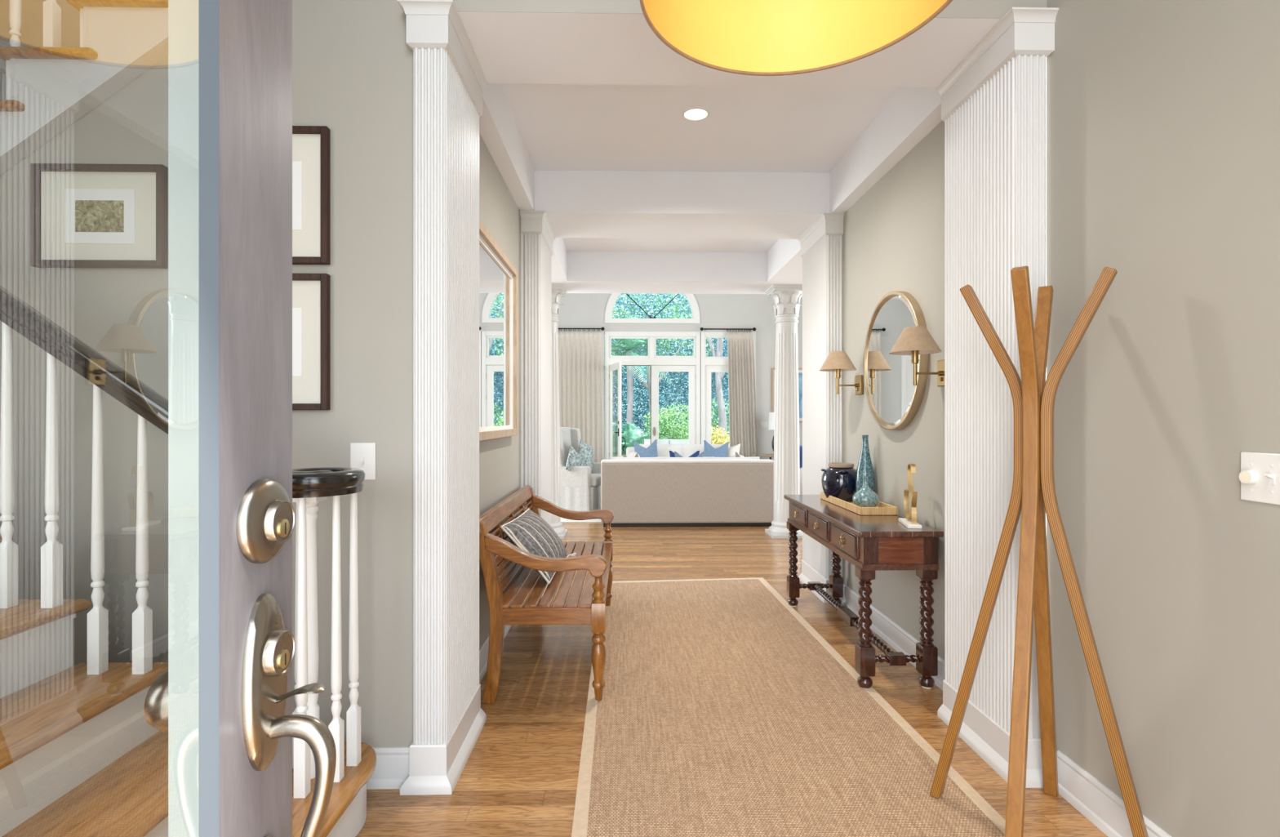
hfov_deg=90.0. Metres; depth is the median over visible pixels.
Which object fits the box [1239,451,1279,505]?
dimmer switch
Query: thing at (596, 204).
ceiling beam
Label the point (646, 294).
tree
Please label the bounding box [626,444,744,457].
sofa
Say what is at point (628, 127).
ceiling
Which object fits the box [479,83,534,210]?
ceiling beam
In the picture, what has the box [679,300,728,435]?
oak tree
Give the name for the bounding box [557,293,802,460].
wall
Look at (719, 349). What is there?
slender tree
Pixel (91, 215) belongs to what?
print
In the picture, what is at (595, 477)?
seat cushion
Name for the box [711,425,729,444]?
plant
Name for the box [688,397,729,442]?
leafy shrub
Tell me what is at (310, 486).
stair railing
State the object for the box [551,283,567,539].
fluted column
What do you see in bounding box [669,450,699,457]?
throw pillow
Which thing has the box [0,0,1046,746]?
wall
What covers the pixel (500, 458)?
wall
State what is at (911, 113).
ceiling beam
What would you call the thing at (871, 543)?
console table
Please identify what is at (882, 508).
rattan tray
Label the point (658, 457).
cushion
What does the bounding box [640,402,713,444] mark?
leafy shrub
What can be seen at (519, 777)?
floor
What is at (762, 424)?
wall switch
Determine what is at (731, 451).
throw pillow
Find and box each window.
[601,331,604,459]
[604,293,699,323]
[701,331,755,444]
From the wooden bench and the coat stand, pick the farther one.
the wooden bench
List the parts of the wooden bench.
post, rail, rail, seat rail, post, scrolled arm, seat rail, scrolled arm, seat rail, turned leg, turned leg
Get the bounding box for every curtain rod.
[558,326,604,330]
[700,327,755,330]
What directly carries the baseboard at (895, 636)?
attached to the wall at (1163, 116)
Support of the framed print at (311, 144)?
attached to the wall at (353, 60)
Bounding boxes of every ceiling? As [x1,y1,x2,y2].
[502,83,900,172]
[562,237,777,252]
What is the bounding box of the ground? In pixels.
[613,433,645,457]
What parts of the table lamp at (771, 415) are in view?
lamp shade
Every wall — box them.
[0,0,79,99]
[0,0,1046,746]
[479,133,520,648]
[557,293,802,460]
[842,0,1279,836]
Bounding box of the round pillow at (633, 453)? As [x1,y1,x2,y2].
[627,451,639,457]
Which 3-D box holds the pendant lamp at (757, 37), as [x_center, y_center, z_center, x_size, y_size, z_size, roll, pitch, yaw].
[0.374,-2.450,1.493,0.754,2.901,0.754,0,0,-1]
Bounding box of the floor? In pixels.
[355,522,1107,836]
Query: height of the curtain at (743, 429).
3.116 m
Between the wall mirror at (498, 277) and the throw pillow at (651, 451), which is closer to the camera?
the wall mirror at (498, 277)
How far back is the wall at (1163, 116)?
1.84 m
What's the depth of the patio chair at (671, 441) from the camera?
14.32 m
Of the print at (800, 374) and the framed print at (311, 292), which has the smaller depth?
the framed print at (311, 292)
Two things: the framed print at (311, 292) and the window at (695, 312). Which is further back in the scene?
the window at (695, 312)
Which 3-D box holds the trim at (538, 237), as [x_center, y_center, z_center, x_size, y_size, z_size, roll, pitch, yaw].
[-0.762,-0.070,4.783,0.191,2.740,0.666,0,0,-1]
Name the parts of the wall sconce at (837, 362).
stem, lamp shade, arm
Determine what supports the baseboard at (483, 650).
attached to the wall at (500, 458)
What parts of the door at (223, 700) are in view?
inside knob, handle plate, grip handle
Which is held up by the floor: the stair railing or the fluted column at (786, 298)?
the fluted column at (786, 298)
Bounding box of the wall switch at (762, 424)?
[760,422,767,427]
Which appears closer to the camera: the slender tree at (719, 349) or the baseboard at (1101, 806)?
the baseboard at (1101, 806)
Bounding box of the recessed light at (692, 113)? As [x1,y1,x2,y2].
[680,106,710,121]
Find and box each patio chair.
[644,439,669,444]
[669,439,688,444]
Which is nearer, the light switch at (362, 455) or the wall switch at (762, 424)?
the light switch at (362, 455)
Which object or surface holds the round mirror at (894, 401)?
attached to the wall at (1163, 116)
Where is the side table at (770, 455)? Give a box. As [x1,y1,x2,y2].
[760,453,773,459]
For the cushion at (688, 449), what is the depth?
11.37 m
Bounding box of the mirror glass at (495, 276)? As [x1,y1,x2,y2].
[479,241,511,426]
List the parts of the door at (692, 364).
handle, transom frame, handle, transom frame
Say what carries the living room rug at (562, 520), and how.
on the floor
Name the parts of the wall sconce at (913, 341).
stem, lamp shade, arm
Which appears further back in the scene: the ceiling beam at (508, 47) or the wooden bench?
the wooden bench
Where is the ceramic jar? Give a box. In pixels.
[820,462,857,501]
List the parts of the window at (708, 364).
transom frame, sash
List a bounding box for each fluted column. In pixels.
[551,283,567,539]
[764,284,802,538]
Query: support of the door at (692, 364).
in the wall at (578, 310)
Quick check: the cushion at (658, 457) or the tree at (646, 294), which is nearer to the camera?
the cushion at (658, 457)
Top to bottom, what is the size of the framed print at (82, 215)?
0.355 m
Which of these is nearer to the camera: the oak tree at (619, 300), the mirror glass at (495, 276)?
the mirror glass at (495, 276)
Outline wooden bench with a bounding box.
[479,484,613,703]
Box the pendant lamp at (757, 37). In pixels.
[640,0,952,75]
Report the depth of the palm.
16.33 m
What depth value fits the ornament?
3.19 m
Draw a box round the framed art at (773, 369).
[771,367,802,422]
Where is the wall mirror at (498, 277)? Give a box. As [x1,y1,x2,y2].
[479,219,517,440]
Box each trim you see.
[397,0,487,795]
[520,210,555,604]
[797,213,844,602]
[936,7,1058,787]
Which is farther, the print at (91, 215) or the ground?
the ground
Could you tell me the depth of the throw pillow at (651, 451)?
11.05 m
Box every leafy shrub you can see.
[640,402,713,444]
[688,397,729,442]
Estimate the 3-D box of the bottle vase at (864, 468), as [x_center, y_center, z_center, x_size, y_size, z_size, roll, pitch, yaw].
[1.382,0.317,3.929,0.110,0.424,0.110,0,0,-1]
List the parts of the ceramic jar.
lug handle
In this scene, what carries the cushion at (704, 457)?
on the sofa at (704, 491)
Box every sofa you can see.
[600,456,773,527]
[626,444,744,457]
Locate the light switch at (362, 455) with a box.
[350,442,375,479]
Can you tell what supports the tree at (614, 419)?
on the ground
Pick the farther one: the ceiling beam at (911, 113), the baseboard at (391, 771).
the ceiling beam at (911, 113)
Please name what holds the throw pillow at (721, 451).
on the sofa at (663, 450)
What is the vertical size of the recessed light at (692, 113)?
0.006 m
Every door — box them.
[143,0,336,836]
[604,331,701,459]
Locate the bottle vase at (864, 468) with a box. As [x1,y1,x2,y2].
[855,435,874,492]
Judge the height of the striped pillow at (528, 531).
0.302 m
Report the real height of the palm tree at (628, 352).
4.708 m
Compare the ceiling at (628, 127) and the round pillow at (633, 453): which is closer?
the ceiling at (628, 127)
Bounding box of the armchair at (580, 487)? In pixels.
[560,426,601,511]
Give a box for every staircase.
[0,0,168,175]
[0,535,376,836]
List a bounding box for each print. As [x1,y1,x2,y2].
[30,163,168,268]
[75,200,124,231]
[292,125,330,264]
[292,273,330,409]
[798,372,802,417]
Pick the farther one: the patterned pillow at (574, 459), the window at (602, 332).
the window at (602, 332)
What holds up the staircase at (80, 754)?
on the floor
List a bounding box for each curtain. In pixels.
[558,328,603,462]
[726,328,758,457]
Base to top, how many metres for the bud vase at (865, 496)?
0.189 m
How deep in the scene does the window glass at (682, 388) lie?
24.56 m
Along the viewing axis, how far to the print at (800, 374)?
13.25 m
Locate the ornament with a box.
[897,463,921,528]
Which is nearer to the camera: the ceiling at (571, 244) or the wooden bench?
the wooden bench
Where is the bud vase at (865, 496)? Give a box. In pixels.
[852,475,879,506]
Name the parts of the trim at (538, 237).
crown moulding, reeded panel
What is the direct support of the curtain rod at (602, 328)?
attached to the wall at (578, 310)
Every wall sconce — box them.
[819,351,862,395]
[888,325,944,386]
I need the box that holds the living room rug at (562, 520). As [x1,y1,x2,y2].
[560,517,600,522]
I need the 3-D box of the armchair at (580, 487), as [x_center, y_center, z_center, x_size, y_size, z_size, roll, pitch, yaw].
[-0.860,0.707,8.686,0.740,1.154,0.806,0,0,16]
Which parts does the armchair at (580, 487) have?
wing arm, wing arm, seat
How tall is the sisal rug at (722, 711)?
0.008 m
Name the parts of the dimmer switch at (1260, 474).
knob, dimmer knob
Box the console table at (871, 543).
[784,494,943,688]
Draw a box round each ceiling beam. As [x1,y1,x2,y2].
[457,11,1000,87]
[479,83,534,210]
[534,170,830,281]
[551,251,802,293]
[830,87,942,213]
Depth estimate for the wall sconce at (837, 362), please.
4.13 m
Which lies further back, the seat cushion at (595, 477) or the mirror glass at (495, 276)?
the seat cushion at (595, 477)
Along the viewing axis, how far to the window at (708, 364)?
13.22 m
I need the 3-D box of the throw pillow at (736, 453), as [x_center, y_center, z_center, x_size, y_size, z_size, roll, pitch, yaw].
[1.316,0.640,8.087,0.300,0.412,0.136,0,0,39]
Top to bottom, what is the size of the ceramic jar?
0.237 m
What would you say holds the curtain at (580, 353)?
hanging from the curtain rod at (602, 328)
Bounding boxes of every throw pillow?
[632,439,657,457]
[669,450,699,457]
[674,451,704,457]
[703,440,728,457]
[721,443,740,457]
[735,451,756,457]
[799,444,802,467]
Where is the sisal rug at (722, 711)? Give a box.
[571,577,1005,836]
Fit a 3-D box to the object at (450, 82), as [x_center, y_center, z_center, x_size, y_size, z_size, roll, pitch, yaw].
[-0.745,-0.070,2.478,0.189,2.740,0.552,0,0,-1]
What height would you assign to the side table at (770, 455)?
0.582 m
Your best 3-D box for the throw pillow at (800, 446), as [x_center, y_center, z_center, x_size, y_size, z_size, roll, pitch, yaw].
[2.266,0.540,8.667,0.422,0.412,0.156,0,0,-20]
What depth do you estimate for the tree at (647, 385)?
20.47 m
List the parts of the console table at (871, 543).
twisted leg, bronze pull, raised panel, drawer, bronze pull, raised panel, drawer, twisted leg, bronze pull, raised panel, drawer, moulding, twisted leg, corner post, twisted leg, corner post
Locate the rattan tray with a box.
[820,491,897,515]
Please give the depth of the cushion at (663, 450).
11.35 m
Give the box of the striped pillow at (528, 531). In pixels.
[500,507,576,583]
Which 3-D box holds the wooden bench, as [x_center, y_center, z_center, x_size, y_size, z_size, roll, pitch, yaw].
[-0.476,0.884,3.674,0.620,0.840,1.541,0,0,-1]
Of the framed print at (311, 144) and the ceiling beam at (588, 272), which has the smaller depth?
the framed print at (311, 144)
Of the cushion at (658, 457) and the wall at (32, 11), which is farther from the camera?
the cushion at (658, 457)
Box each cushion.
[591,473,600,486]
[610,456,667,459]
[639,444,684,457]
[657,456,714,459]
[683,444,729,457]
[702,456,759,459]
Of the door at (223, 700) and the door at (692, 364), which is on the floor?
the door at (223, 700)
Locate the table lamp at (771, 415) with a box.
[768,412,774,451]
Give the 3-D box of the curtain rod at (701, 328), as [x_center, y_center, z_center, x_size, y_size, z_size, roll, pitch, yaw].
[1.805,-1.820,13.161,1.152,0.072,0.156,0,0,-1]
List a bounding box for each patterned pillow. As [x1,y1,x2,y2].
[565,444,582,471]
[577,438,593,472]
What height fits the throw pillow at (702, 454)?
0.412 m
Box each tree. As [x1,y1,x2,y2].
[611,293,716,436]
[611,316,687,457]
[612,299,625,351]
[613,293,662,445]
[634,293,728,440]
[666,293,726,443]
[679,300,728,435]
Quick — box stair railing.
[0,285,364,798]
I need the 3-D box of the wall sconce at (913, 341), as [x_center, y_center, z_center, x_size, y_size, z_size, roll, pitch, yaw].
[1.331,-0.292,3.058,0.266,0.280,0.232,0,0,-1]
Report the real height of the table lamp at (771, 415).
0.830 m
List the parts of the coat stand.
bent leg, bent leg, bent leg, bent leg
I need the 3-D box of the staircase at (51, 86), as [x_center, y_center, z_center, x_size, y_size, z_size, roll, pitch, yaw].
[-2.163,-1.317,2.619,1.580,1.945,0.915,0,0,-1]
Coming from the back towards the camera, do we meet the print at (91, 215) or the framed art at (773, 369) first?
the framed art at (773, 369)
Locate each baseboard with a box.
[366,746,408,789]
[479,587,521,683]
[841,583,944,690]
[1056,750,1171,836]
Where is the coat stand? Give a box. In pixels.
[929,265,1148,836]
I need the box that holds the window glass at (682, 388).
[611,293,728,443]
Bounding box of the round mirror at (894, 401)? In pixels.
[863,291,928,430]
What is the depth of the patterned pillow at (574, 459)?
8.33 m
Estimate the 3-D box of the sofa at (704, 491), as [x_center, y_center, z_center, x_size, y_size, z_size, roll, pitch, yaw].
[0.561,0.891,8.092,2.072,0.818,0.962,0,0,-1]
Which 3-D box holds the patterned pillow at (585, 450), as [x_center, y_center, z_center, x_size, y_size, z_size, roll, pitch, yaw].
[-0.748,0.540,8.827,0.158,0.517,0.507,0,0,15]
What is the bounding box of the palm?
[613,423,675,457]

